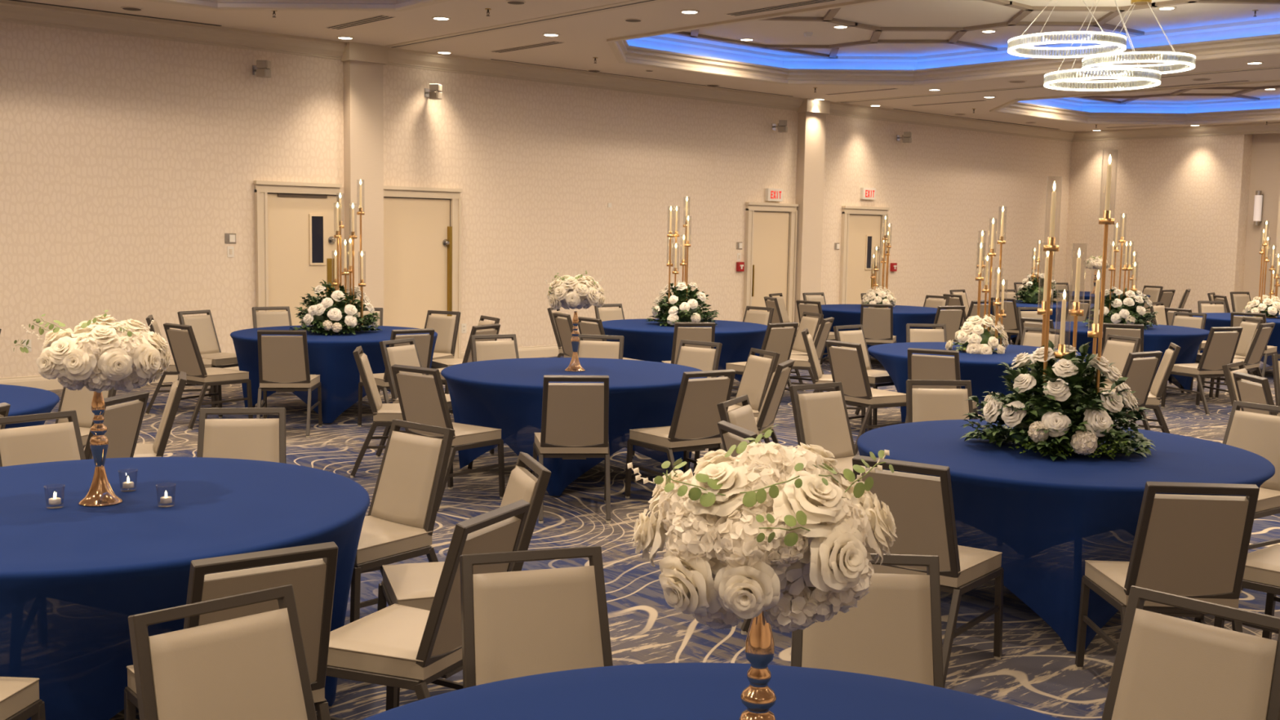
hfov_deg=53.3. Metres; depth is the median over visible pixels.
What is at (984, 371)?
banquet table
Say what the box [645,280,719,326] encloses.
floral centerpiece
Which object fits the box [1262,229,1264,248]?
taper candle
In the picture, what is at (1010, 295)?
banquet chair
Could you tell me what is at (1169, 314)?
banquet chair
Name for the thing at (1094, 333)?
candle cup
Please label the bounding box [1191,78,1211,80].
ceiling speaker
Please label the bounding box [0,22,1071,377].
wall
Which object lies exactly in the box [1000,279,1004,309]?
taper candle
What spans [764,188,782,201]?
exit sign
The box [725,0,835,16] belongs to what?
ceiling vent
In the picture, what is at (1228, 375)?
banquet chair
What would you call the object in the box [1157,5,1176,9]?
recessed light
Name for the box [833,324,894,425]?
banquet chair
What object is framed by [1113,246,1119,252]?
candle cup
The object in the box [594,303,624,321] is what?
banquet chair
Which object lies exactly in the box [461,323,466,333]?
power outlet
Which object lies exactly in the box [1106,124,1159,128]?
ceiling vent
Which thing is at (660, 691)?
banquet table
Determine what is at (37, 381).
baseboard
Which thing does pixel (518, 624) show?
banquet chair
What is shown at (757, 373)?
banquet chair
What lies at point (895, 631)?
banquet chair
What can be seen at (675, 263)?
taper candle
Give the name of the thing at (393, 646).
banquet chair
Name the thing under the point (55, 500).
tealight
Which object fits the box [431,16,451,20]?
recessed light
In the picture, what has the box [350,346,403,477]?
banquet chair
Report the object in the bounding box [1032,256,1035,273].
taper candle
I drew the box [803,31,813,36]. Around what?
smoke detector
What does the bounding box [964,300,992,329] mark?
banquet chair
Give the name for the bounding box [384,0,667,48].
trim
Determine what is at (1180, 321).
banquet chair
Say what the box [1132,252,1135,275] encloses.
taper candle
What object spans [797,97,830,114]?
trim
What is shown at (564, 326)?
banquet chair
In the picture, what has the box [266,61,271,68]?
speaker grille
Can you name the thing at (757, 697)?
stand
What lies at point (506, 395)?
banquet table
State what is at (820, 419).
banquet chair
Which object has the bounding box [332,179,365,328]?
candelabra
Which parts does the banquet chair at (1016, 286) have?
frame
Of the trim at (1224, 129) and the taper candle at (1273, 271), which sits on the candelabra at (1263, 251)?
the taper candle at (1273, 271)
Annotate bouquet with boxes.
[13,310,170,392]
[544,271,605,310]
[627,424,897,632]
[1083,255,1109,269]
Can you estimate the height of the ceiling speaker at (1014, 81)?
0.010 m
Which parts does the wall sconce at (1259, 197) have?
plate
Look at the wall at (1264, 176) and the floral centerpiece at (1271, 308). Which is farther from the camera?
the wall at (1264, 176)
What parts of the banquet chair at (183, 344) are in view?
backrest, panel, frame, leg, seat, seat frame, leg, leg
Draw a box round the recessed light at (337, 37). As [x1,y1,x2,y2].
[336,35,354,39]
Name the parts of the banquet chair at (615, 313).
backrest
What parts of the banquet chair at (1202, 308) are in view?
backrest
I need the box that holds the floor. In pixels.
[44,339,1279,719]
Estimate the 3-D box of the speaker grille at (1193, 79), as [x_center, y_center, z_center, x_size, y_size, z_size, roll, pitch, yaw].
[7.240,-3.613,16.440,0.205,0.002,0.205,1,6,3]
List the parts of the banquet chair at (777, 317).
panel, frame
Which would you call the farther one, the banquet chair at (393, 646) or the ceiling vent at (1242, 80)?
the ceiling vent at (1242, 80)
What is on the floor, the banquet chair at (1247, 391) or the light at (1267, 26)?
the banquet chair at (1247, 391)
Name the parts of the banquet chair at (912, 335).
frame, backrest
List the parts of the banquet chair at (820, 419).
backrest, seat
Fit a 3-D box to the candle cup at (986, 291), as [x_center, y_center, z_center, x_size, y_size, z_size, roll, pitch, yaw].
[2.945,-0.606,10.848,0.068,0.063,0.068,-4,8,-42]
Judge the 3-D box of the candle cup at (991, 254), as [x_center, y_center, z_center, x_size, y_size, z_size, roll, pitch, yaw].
[2.950,-0.901,10.688,0.068,0.063,0.068,-4,8,-42]
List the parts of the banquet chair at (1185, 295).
frame, panel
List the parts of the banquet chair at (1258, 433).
frame, backrest, seat frame, seat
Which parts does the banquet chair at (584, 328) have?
backrest, panel, frame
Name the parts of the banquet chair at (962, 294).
frame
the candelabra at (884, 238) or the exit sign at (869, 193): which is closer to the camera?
the candelabra at (884, 238)
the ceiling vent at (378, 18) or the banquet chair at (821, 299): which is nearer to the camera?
the ceiling vent at (378, 18)
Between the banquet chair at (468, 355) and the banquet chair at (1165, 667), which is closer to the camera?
the banquet chair at (1165, 667)
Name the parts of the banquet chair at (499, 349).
frame, backrest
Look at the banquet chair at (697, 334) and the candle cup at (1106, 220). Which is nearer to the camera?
the candle cup at (1106, 220)
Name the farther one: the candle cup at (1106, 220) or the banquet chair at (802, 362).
the banquet chair at (802, 362)
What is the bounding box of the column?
[794,111,826,339]
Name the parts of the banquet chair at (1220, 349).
leg, seat frame, leg, seat, leg, frame, panel, backrest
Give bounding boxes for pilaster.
[342,60,383,325]
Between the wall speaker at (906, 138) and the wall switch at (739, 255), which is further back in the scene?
the wall speaker at (906, 138)
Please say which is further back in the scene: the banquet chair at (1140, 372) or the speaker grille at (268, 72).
the speaker grille at (268, 72)
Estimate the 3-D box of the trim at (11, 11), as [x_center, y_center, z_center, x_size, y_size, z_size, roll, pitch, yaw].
[-2.367,-3.594,15.423,29.300,0.186,0.140,-4,8,-42]
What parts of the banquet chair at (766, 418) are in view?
leg, seat, backrest, leg, frame, panel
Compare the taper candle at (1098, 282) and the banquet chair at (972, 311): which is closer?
the taper candle at (1098, 282)
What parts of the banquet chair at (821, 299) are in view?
frame, backrest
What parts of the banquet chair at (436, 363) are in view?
leg, seat, backrest, frame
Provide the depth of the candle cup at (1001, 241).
10.76 m
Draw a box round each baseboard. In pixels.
[0,366,239,390]
[461,345,559,358]
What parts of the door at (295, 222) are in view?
closer arm, vision panel frame, vision panel glass, push plate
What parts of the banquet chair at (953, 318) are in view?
panel, backrest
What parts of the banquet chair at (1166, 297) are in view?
panel, frame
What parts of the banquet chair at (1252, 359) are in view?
leg, leg, seat frame, seat, backrest, leg, frame, panel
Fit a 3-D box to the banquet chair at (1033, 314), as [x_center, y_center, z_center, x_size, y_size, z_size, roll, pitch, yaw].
[4.764,-0.183,15.127,0.480,0.859,0.590,-1,6,-15]
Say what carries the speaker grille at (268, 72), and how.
attached to the wall speaker at (262, 68)
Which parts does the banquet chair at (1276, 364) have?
backrest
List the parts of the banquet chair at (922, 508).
backrest, panel, frame, seat, leg, seat frame, leg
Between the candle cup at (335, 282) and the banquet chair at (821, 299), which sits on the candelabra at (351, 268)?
the candle cup at (335, 282)
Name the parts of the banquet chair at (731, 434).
panel, backrest, frame, leg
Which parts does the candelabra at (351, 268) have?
stem, stem, stem, stem, stem, stem, stem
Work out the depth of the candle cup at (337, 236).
11.42 m
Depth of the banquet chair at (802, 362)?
12.65 m
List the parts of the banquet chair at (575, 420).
leg, leg, seat, seat frame, panel, frame, backrest, leg, leg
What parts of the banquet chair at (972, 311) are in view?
panel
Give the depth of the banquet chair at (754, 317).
14.36 m
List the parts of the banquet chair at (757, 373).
seat, backrest, frame, leg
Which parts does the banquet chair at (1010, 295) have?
frame, backrest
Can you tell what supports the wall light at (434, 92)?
attached to the wall at (127, 163)
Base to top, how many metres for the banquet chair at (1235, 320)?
0.859 m
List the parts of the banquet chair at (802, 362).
seat frame, seat, leg, frame, backrest, panel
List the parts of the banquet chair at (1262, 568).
leg, seat frame, seat, leg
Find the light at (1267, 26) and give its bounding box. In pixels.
[626,17,1279,70]
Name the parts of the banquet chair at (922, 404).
backrest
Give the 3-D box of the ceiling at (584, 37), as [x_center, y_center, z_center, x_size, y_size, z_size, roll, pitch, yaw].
[4.003,-2.919,8.904,30.100,0.020,18.400,-4,8,-42]
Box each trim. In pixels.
[0,0,1075,142]
[144,0,452,11]
[341,41,387,64]
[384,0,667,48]
[606,0,1279,86]
[670,0,1279,58]
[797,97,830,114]
[838,66,1279,102]
[989,80,1279,125]
[1017,97,1279,113]
[1071,123,1244,142]
[1074,84,1279,104]
[1241,121,1279,134]
[1272,191,1279,298]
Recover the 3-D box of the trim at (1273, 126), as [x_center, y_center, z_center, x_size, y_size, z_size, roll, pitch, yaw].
[15.708,-3.444,17.066,0.140,0.186,15.040,-4,8,-42]
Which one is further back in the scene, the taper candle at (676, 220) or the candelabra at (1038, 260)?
the candelabra at (1038, 260)
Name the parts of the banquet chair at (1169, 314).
panel, frame, seat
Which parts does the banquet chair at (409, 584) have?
leg, seat frame, leg, seat, backrest, frame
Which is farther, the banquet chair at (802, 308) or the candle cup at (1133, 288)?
the banquet chair at (802, 308)
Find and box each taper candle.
[334,250,337,279]
[336,202,338,231]
[338,193,341,221]
[344,240,346,267]
[349,238,351,266]
[351,203,354,231]
[359,179,361,208]
[360,251,363,279]
[669,206,671,231]
[674,243,676,267]
[675,206,677,231]
[682,235,684,259]
[685,196,688,221]
[686,216,688,240]
[872,253,874,273]
[875,247,877,266]
[884,216,886,235]
[888,223,889,243]
[978,243,982,272]
[981,230,983,260]
[985,255,988,284]
[991,218,994,248]
[995,267,999,297]
[1000,206,1004,236]
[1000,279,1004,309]
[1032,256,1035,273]
[1038,240,1039,257]
[1043,251,1048,301]
[1048,182,1056,237]
[1059,289,1066,344]
[1074,248,1080,302]
[1093,271,1100,324]
[1104,155,1111,210]
[1111,242,1114,265]
[1115,222,1118,246]
[1121,213,1124,236]
[1124,241,1127,264]
[1128,241,1131,264]
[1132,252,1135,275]
[1133,262,1136,285]
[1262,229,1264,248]
[1264,221,1267,240]
[1266,236,1268,257]
[1271,245,1274,265]
[1271,271,1274,289]
[1275,253,1279,274]
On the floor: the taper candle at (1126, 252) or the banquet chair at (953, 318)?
the banquet chair at (953, 318)
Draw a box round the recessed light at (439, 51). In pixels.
[435,50,452,53]
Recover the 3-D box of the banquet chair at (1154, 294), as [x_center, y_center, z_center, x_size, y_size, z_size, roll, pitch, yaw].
[9.012,-0.896,22.842,0.590,0.859,0.480,-3,7,-32]
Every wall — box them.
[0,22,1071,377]
[1064,133,1253,319]
[1242,133,1279,307]
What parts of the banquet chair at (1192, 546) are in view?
leg, leg, seat frame, seat, frame, panel, leg, backrest, leg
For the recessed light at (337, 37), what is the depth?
14.06 m
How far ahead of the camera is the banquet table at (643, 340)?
12.74 m
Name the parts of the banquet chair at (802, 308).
panel, frame, leg, seat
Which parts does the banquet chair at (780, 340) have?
seat frame, seat, frame, panel, backrest, leg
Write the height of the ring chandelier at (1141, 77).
0.915 m
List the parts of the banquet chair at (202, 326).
frame, backrest, leg, seat, seat frame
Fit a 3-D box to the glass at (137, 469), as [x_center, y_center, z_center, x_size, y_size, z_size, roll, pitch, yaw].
[-1.857,0.437,4.628,0.067,0.073,0.067,-4,8,-42]
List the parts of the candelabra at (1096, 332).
stem, stem, stem, stem, stem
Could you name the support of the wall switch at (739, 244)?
attached to the wall at (127, 163)
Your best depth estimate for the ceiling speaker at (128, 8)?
12.38 m
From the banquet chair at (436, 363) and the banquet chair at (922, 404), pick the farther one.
the banquet chair at (436, 363)
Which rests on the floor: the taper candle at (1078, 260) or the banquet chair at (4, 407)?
the banquet chair at (4, 407)
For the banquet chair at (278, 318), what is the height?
0.859 m
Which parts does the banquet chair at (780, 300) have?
frame, backrest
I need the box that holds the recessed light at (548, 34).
[542,32,559,36]
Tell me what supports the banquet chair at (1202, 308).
on the floor
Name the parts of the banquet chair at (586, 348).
backrest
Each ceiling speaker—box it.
[120,6,142,10]
[506,0,525,4]
[586,69,600,71]
[624,17,642,22]
[706,84,719,86]
[1008,80,1026,83]
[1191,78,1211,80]
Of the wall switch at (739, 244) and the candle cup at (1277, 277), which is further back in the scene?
the wall switch at (739, 244)
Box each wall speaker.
[252,59,271,77]
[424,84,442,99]
[771,120,787,132]
[896,132,911,142]
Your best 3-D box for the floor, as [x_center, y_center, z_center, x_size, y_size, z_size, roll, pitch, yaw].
[3.861,0.936,9.231,30.300,0.200,18.800,-4,8,-42]
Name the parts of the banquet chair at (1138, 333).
panel, backrest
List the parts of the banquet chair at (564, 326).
panel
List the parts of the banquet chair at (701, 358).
backrest, frame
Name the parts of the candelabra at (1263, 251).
stem, stem, stem, stem, stem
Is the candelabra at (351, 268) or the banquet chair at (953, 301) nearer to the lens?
the candelabra at (351, 268)
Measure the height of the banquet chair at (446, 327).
0.859 m
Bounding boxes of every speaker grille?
[122,7,141,10]
[265,69,271,76]
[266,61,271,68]
[437,92,442,98]
[507,1,524,4]
[625,19,640,22]
[1008,80,1025,83]
[1193,79,1210,80]
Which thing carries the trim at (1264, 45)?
attached to the ceiling at (584, 37)
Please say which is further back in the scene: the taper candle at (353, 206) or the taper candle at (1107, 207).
the taper candle at (353, 206)
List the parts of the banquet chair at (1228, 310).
panel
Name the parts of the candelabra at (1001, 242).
stem, stem, stem, stem, stem, stem, stem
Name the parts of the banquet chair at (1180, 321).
backrest, frame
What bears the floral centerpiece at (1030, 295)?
on the banquet table at (1058, 311)
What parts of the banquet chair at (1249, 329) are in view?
leg, leg, seat, backrest, frame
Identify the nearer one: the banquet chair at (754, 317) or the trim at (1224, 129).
the banquet chair at (754, 317)
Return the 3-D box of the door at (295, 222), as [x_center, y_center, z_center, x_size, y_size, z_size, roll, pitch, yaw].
[-3.858,-0.921,14.445,1.035,2.165,0.075,-4,8,-42]
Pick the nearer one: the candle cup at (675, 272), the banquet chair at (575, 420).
the banquet chair at (575, 420)
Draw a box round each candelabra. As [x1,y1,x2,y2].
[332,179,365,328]
[666,202,691,303]
[868,224,891,308]
[962,209,1007,351]
[1031,240,1042,283]
[1037,149,1118,395]
[1108,214,1138,311]
[1255,235,1279,317]
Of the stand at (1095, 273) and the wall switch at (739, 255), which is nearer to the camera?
the wall switch at (739, 255)
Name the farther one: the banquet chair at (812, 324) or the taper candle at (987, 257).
the banquet chair at (812, 324)
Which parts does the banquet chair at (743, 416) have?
frame, backrest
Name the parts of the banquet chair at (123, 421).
panel, backrest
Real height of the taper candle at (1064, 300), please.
0.268 m
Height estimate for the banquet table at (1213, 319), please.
0.718 m
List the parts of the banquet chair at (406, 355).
leg, frame, backrest, seat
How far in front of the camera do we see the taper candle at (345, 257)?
11.42 m
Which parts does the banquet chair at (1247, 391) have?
backrest, panel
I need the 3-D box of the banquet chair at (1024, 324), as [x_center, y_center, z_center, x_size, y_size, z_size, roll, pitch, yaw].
[4.307,-0.015,13.404,0.590,0.859,0.480,-3,7,-36]
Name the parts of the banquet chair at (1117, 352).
seat, backrest, frame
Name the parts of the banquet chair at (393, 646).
leg, seat frame, seat, leg, frame, panel, backrest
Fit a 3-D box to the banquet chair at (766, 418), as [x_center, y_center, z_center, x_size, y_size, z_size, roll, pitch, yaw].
[0.706,0.426,8.468,0.590,0.859,0.480,3,6,19]
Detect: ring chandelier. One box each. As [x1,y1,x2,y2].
[1007,0,1126,57]
[1044,0,1161,91]
[1081,0,1195,75]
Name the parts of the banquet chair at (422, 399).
backrest, panel, frame, leg, leg, seat, seat frame, leg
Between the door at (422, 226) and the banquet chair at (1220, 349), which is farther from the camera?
the door at (422, 226)
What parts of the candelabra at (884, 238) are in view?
stem, stem, stem, stem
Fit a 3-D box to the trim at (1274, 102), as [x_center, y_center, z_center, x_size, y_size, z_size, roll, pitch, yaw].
[10.553,-3.977,17.883,5.780,0.250,11.240,-4,8,-42]
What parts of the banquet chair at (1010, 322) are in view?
panel, frame, seat frame, leg, seat, leg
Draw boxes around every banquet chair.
[0,402,10,429]
[0,409,85,466]
[0,676,45,719]
[55,386,116,448]
[84,371,186,457]
[84,390,149,459]
[124,541,337,719]
[128,584,316,719]
[145,315,216,414]
[163,323,253,430]
[177,309,238,407]
[196,407,286,463]
[251,306,292,328]
[256,329,322,437]
[315,499,530,719]
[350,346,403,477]
[350,418,454,622]
[357,328,434,426]
[358,307,382,395]
[375,337,453,457]
[377,451,551,706]
[391,310,460,399]
[391,364,505,511]
[428,323,500,414]
[431,315,500,394]
[459,545,613,688]
[470,333,519,455]
[532,375,610,523]
[546,307,564,357]
[552,311,573,357]
[577,316,642,360]
[577,333,624,359]
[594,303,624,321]
[624,368,735,498]
[632,339,722,457]
[661,321,715,364]
[693,359,795,475]
[708,347,780,451]
[716,394,761,443]
[717,420,759,635]
[724,322,798,392]
[742,306,773,325]
[764,296,798,336]
[768,293,799,327]
[789,311,823,392]
[789,316,834,392]
[789,382,856,480]
[790,553,943,688]
[795,300,835,365]
[801,328,865,433]
[802,292,826,357]
[825,339,906,453]
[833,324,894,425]
[852,454,1004,688]
[860,303,896,345]
[900,323,946,413]
[905,347,977,422]
[906,379,973,422]
[923,294,949,309]
[932,306,965,342]
[942,293,987,328]
[949,289,968,315]
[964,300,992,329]
[991,297,1019,345]
[995,289,1017,344]
[1013,282,1026,300]
[1017,306,1042,342]
[1020,317,1054,333]
[1020,327,1060,348]
[1053,282,1069,290]
[1053,289,1071,302]
[1065,299,1091,321]
[1075,481,1259,669]
[1082,334,1142,428]
[1101,323,1143,358]
[1101,585,1279,719]
[1102,342,1180,433]
[1115,351,1162,430]
[1142,285,1163,324]
[1145,289,1175,319]
[1149,302,1166,324]
[1150,288,1191,323]
[1160,326,1242,415]
[1164,306,1206,363]
[1168,311,1206,385]
[1189,316,1263,398]
[1197,300,1226,313]
[1200,322,1275,402]
[1207,292,1217,304]
[1213,294,1230,312]
[1213,544,1279,639]
[1222,360,1249,410]
[1222,400,1279,593]
[1223,311,1277,383]
[1230,291,1250,311]
[1232,371,1276,415]
[1271,354,1279,416]
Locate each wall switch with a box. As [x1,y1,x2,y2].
[224,233,235,243]
[226,246,234,257]
[736,241,742,248]
[737,253,741,261]
[834,243,839,249]
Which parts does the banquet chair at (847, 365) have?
backrest, panel, frame, leg, leg, seat, seat frame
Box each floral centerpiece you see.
[288,280,382,335]
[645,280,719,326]
[861,286,896,307]
[945,314,1008,354]
[960,340,1155,461]
[1013,271,1062,303]
[1080,286,1159,329]
[1241,294,1279,316]
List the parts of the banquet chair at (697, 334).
panel, backrest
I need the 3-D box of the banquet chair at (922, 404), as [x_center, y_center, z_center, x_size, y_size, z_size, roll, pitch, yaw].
[1.748,0.570,7.238,0.480,0.859,0.590,1,6,-2]
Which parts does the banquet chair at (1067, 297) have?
backrest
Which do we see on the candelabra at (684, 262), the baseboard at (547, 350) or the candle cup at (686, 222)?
the candle cup at (686, 222)
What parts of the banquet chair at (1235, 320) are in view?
panel, backrest, frame, leg, seat, seat frame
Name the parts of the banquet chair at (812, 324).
leg, seat, backrest, frame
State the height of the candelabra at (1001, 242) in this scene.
1.222 m
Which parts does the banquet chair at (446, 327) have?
backrest, frame, seat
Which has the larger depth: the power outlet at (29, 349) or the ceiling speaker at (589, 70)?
the ceiling speaker at (589, 70)
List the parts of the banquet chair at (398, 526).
leg, seat, seat frame, backrest, frame, leg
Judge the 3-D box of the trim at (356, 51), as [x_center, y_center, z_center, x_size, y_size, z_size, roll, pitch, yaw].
[-3.172,-3.523,14.669,0.490,0.201,0.200,-4,8,-42]
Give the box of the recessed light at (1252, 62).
[1245,61,1263,64]
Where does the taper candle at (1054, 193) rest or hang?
on the candelabra at (1096, 332)
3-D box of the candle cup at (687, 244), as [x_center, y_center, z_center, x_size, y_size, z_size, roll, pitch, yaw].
[0.490,-1.196,13.114,0.068,0.063,0.068,-4,8,-42]
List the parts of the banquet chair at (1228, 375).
backrest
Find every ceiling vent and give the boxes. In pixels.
[9,0,222,26]
[324,14,394,29]
[490,58,790,96]
[491,40,564,53]
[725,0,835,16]
[824,88,898,94]
[893,108,974,119]
[911,99,986,106]
[977,119,1060,129]
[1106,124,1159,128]
[1152,80,1250,88]
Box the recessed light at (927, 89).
[927,88,941,90]
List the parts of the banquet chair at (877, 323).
panel, backrest, seat, seat frame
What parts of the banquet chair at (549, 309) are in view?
backrest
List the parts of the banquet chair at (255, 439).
backrest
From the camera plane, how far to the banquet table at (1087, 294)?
21.74 m
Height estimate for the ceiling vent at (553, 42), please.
0.006 m
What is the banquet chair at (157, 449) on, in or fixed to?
on the floor
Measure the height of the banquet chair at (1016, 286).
0.859 m
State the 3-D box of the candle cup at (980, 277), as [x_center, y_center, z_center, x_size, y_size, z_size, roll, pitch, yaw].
[2.846,-0.698,10.682,0.068,0.063,0.068,-4,8,-42]
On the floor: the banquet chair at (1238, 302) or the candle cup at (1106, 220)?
the banquet chair at (1238, 302)
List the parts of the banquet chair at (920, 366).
backrest, panel, frame, seat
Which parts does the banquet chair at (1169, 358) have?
seat, seat frame, leg, backrest, leg, frame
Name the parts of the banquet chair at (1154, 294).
backrest, frame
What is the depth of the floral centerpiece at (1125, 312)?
13.81 m
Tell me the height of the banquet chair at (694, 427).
0.859 m
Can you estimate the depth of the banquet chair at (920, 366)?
9.46 m
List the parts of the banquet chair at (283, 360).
leg, leg, backrest, panel, frame, seat, seat frame, leg, leg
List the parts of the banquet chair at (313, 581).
leg, seat frame, seat, frame, panel, backrest, leg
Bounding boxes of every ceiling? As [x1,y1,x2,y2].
[6,0,1279,131]
[656,0,1279,102]
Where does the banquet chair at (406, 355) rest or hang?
on the floor
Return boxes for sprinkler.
[484,8,491,16]
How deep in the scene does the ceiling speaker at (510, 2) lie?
11.66 m
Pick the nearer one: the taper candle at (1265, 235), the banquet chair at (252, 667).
the banquet chair at (252, 667)
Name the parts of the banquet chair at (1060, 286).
backrest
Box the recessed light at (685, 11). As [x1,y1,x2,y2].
[679,9,699,13]
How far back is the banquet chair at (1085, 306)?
17.37 m
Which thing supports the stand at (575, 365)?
on the banquet table at (506, 395)
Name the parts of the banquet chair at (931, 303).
backrest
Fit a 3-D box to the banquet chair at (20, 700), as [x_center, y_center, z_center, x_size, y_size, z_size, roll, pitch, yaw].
[-1.900,0.911,3.264,0.480,0.859,0.590,1,6,3]
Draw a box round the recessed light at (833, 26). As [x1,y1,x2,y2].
[832,25,848,28]
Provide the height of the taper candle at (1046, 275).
0.268 m
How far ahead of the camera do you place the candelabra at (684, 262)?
13.18 m
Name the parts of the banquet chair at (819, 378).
frame, backrest, seat, seat frame, leg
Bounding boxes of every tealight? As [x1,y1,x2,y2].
[48,492,61,505]
[122,476,133,488]
[160,490,172,503]
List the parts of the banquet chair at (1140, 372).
panel, backrest, leg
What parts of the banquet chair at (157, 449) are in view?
seat, backrest, frame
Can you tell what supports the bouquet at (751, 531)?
in the stand at (757, 697)
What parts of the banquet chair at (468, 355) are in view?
seat, frame, panel, backrest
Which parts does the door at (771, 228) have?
panel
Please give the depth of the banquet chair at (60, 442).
5.51 m
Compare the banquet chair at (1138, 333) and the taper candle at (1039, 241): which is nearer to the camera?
the banquet chair at (1138, 333)
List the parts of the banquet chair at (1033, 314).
backrest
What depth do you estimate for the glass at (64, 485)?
4.33 m
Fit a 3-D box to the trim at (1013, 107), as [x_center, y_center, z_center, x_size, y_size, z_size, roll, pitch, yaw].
[10.549,-3.791,17.902,5.700,0.205,11.160,-4,8,-42]
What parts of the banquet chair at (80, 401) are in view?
backrest, seat, frame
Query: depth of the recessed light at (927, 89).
18.10 m
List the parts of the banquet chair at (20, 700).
seat frame, leg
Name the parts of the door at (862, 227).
panel, vision panel frame, vision panel glass, push plate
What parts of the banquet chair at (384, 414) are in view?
leg, leg, frame, backrest, seat frame, seat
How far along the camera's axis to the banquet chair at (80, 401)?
7.74 m
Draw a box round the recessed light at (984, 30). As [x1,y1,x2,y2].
[980,29,997,32]
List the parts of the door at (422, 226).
panel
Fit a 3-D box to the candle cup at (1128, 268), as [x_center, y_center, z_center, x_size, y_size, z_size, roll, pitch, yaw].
[5.327,-1.007,13.885,0.068,0.063,0.068,-4,8,-42]
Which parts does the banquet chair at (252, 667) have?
backrest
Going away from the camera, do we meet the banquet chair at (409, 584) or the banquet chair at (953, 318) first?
the banquet chair at (409, 584)
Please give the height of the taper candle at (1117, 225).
0.272 m
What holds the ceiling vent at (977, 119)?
in the ceiling at (584, 37)
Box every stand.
[78,391,123,506]
[564,311,585,371]
[738,610,776,719]
[1090,270,1097,293]
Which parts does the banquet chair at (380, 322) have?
backrest, frame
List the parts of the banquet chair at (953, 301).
frame, panel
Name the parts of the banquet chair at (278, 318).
backrest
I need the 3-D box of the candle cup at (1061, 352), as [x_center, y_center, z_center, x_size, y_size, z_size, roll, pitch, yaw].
[1.927,-0.040,5.829,0.068,0.063,0.068,-4,8,-42]
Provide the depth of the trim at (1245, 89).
21.41 m
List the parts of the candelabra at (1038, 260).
stem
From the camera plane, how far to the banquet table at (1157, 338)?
13.52 m
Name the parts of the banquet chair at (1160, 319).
backrest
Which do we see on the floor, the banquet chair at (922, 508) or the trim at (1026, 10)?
the banquet chair at (922, 508)
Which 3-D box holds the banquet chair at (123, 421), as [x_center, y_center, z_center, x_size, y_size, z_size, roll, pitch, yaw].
[-2.768,0.587,6.297,0.590,0.859,0.480,2,6,11]
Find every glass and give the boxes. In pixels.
[43,484,65,508]
[118,469,137,491]
[155,484,176,506]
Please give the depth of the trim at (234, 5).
12.13 m
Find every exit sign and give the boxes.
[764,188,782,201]
[860,187,875,199]
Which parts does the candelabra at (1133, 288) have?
stem, stem, stem, stem, stem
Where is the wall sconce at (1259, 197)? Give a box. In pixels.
[1253,191,1263,225]
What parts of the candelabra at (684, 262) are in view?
stem, stem, stem, stem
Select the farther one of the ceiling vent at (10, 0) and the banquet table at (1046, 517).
the ceiling vent at (10, 0)
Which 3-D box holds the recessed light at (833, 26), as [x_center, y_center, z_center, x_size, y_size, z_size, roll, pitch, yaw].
[2.377,-3.946,15.103,0.196,0.012,0.196,-4,8,-42]
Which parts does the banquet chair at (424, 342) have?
leg, seat, seat frame, leg, frame, panel, backrest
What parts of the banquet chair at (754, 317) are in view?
backrest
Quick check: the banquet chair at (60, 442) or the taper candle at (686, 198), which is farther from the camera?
the taper candle at (686, 198)
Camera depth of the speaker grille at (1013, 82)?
17.01 m
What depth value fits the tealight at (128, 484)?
4.62 m
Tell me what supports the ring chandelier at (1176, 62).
hanging from the ceiling at (891, 13)
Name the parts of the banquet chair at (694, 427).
leg, leg, seat frame, seat, leg, frame, panel, backrest, leg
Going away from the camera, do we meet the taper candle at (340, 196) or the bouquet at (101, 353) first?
the bouquet at (101, 353)
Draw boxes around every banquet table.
[0,384,59,428]
[0,457,369,719]
[230,324,437,423]
[362,662,1062,719]
[440,357,706,496]
[596,318,767,382]
[821,304,943,359]
[857,419,1275,651]
[867,342,1087,422]
[974,299,1099,345]
[1040,321,1209,393]
[1057,291,1150,319]
[1192,312,1279,365]
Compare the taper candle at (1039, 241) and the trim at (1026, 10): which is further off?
the taper candle at (1039, 241)
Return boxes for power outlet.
[22,339,31,351]
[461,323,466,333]
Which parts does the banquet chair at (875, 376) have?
frame, backrest, leg, leg, seat, seat frame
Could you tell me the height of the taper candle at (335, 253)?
0.272 m
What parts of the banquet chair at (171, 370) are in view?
leg, frame, backrest, seat, seat frame, leg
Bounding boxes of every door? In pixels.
[253,180,342,325]
[383,185,462,358]
[742,201,798,322]
[839,205,889,304]
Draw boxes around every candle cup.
[332,278,339,285]
[333,231,342,238]
[338,221,344,228]
[341,267,349,275]
[346,266,352,272]
[349,231,356,238]
[356,208,364,214]
[358,279,365,286]
[666,231,673,237]
[671,267,679,274]
[673,231,679,236]
[680,259,686,266]
[683,221,689,227]
[684,240,690,246]
[975,272,983,280]
[977,260,985,268]
[982,284,989,293]
[987,248,995,256]
[992,297,1001,306]
[997,236,1005,244]
[997,309,1006,317]
[1037,301,1052,315]
[1043,237,1059,251]
[1053,343,1069,358]
[1068,302,1084,315]
[1087,323,1102,337]
[1098,210,1114,224]
[1108,265,1115,271]
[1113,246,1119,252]
[1119,236,1125,242]
[1125,264,1132,270]
[1130,284,1137,291]
[1262,240,1267,245]
[1274,273,1279,279]
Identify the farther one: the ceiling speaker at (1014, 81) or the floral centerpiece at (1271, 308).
the ceiling speaker at (1014, 81)
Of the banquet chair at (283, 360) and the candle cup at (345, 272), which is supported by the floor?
the banquet chair at (283, 360)
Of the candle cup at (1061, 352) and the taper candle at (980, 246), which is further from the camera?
the taper candle at (980, 246)
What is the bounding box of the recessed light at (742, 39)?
[739,38,754,40]
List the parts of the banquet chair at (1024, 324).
backrest, panel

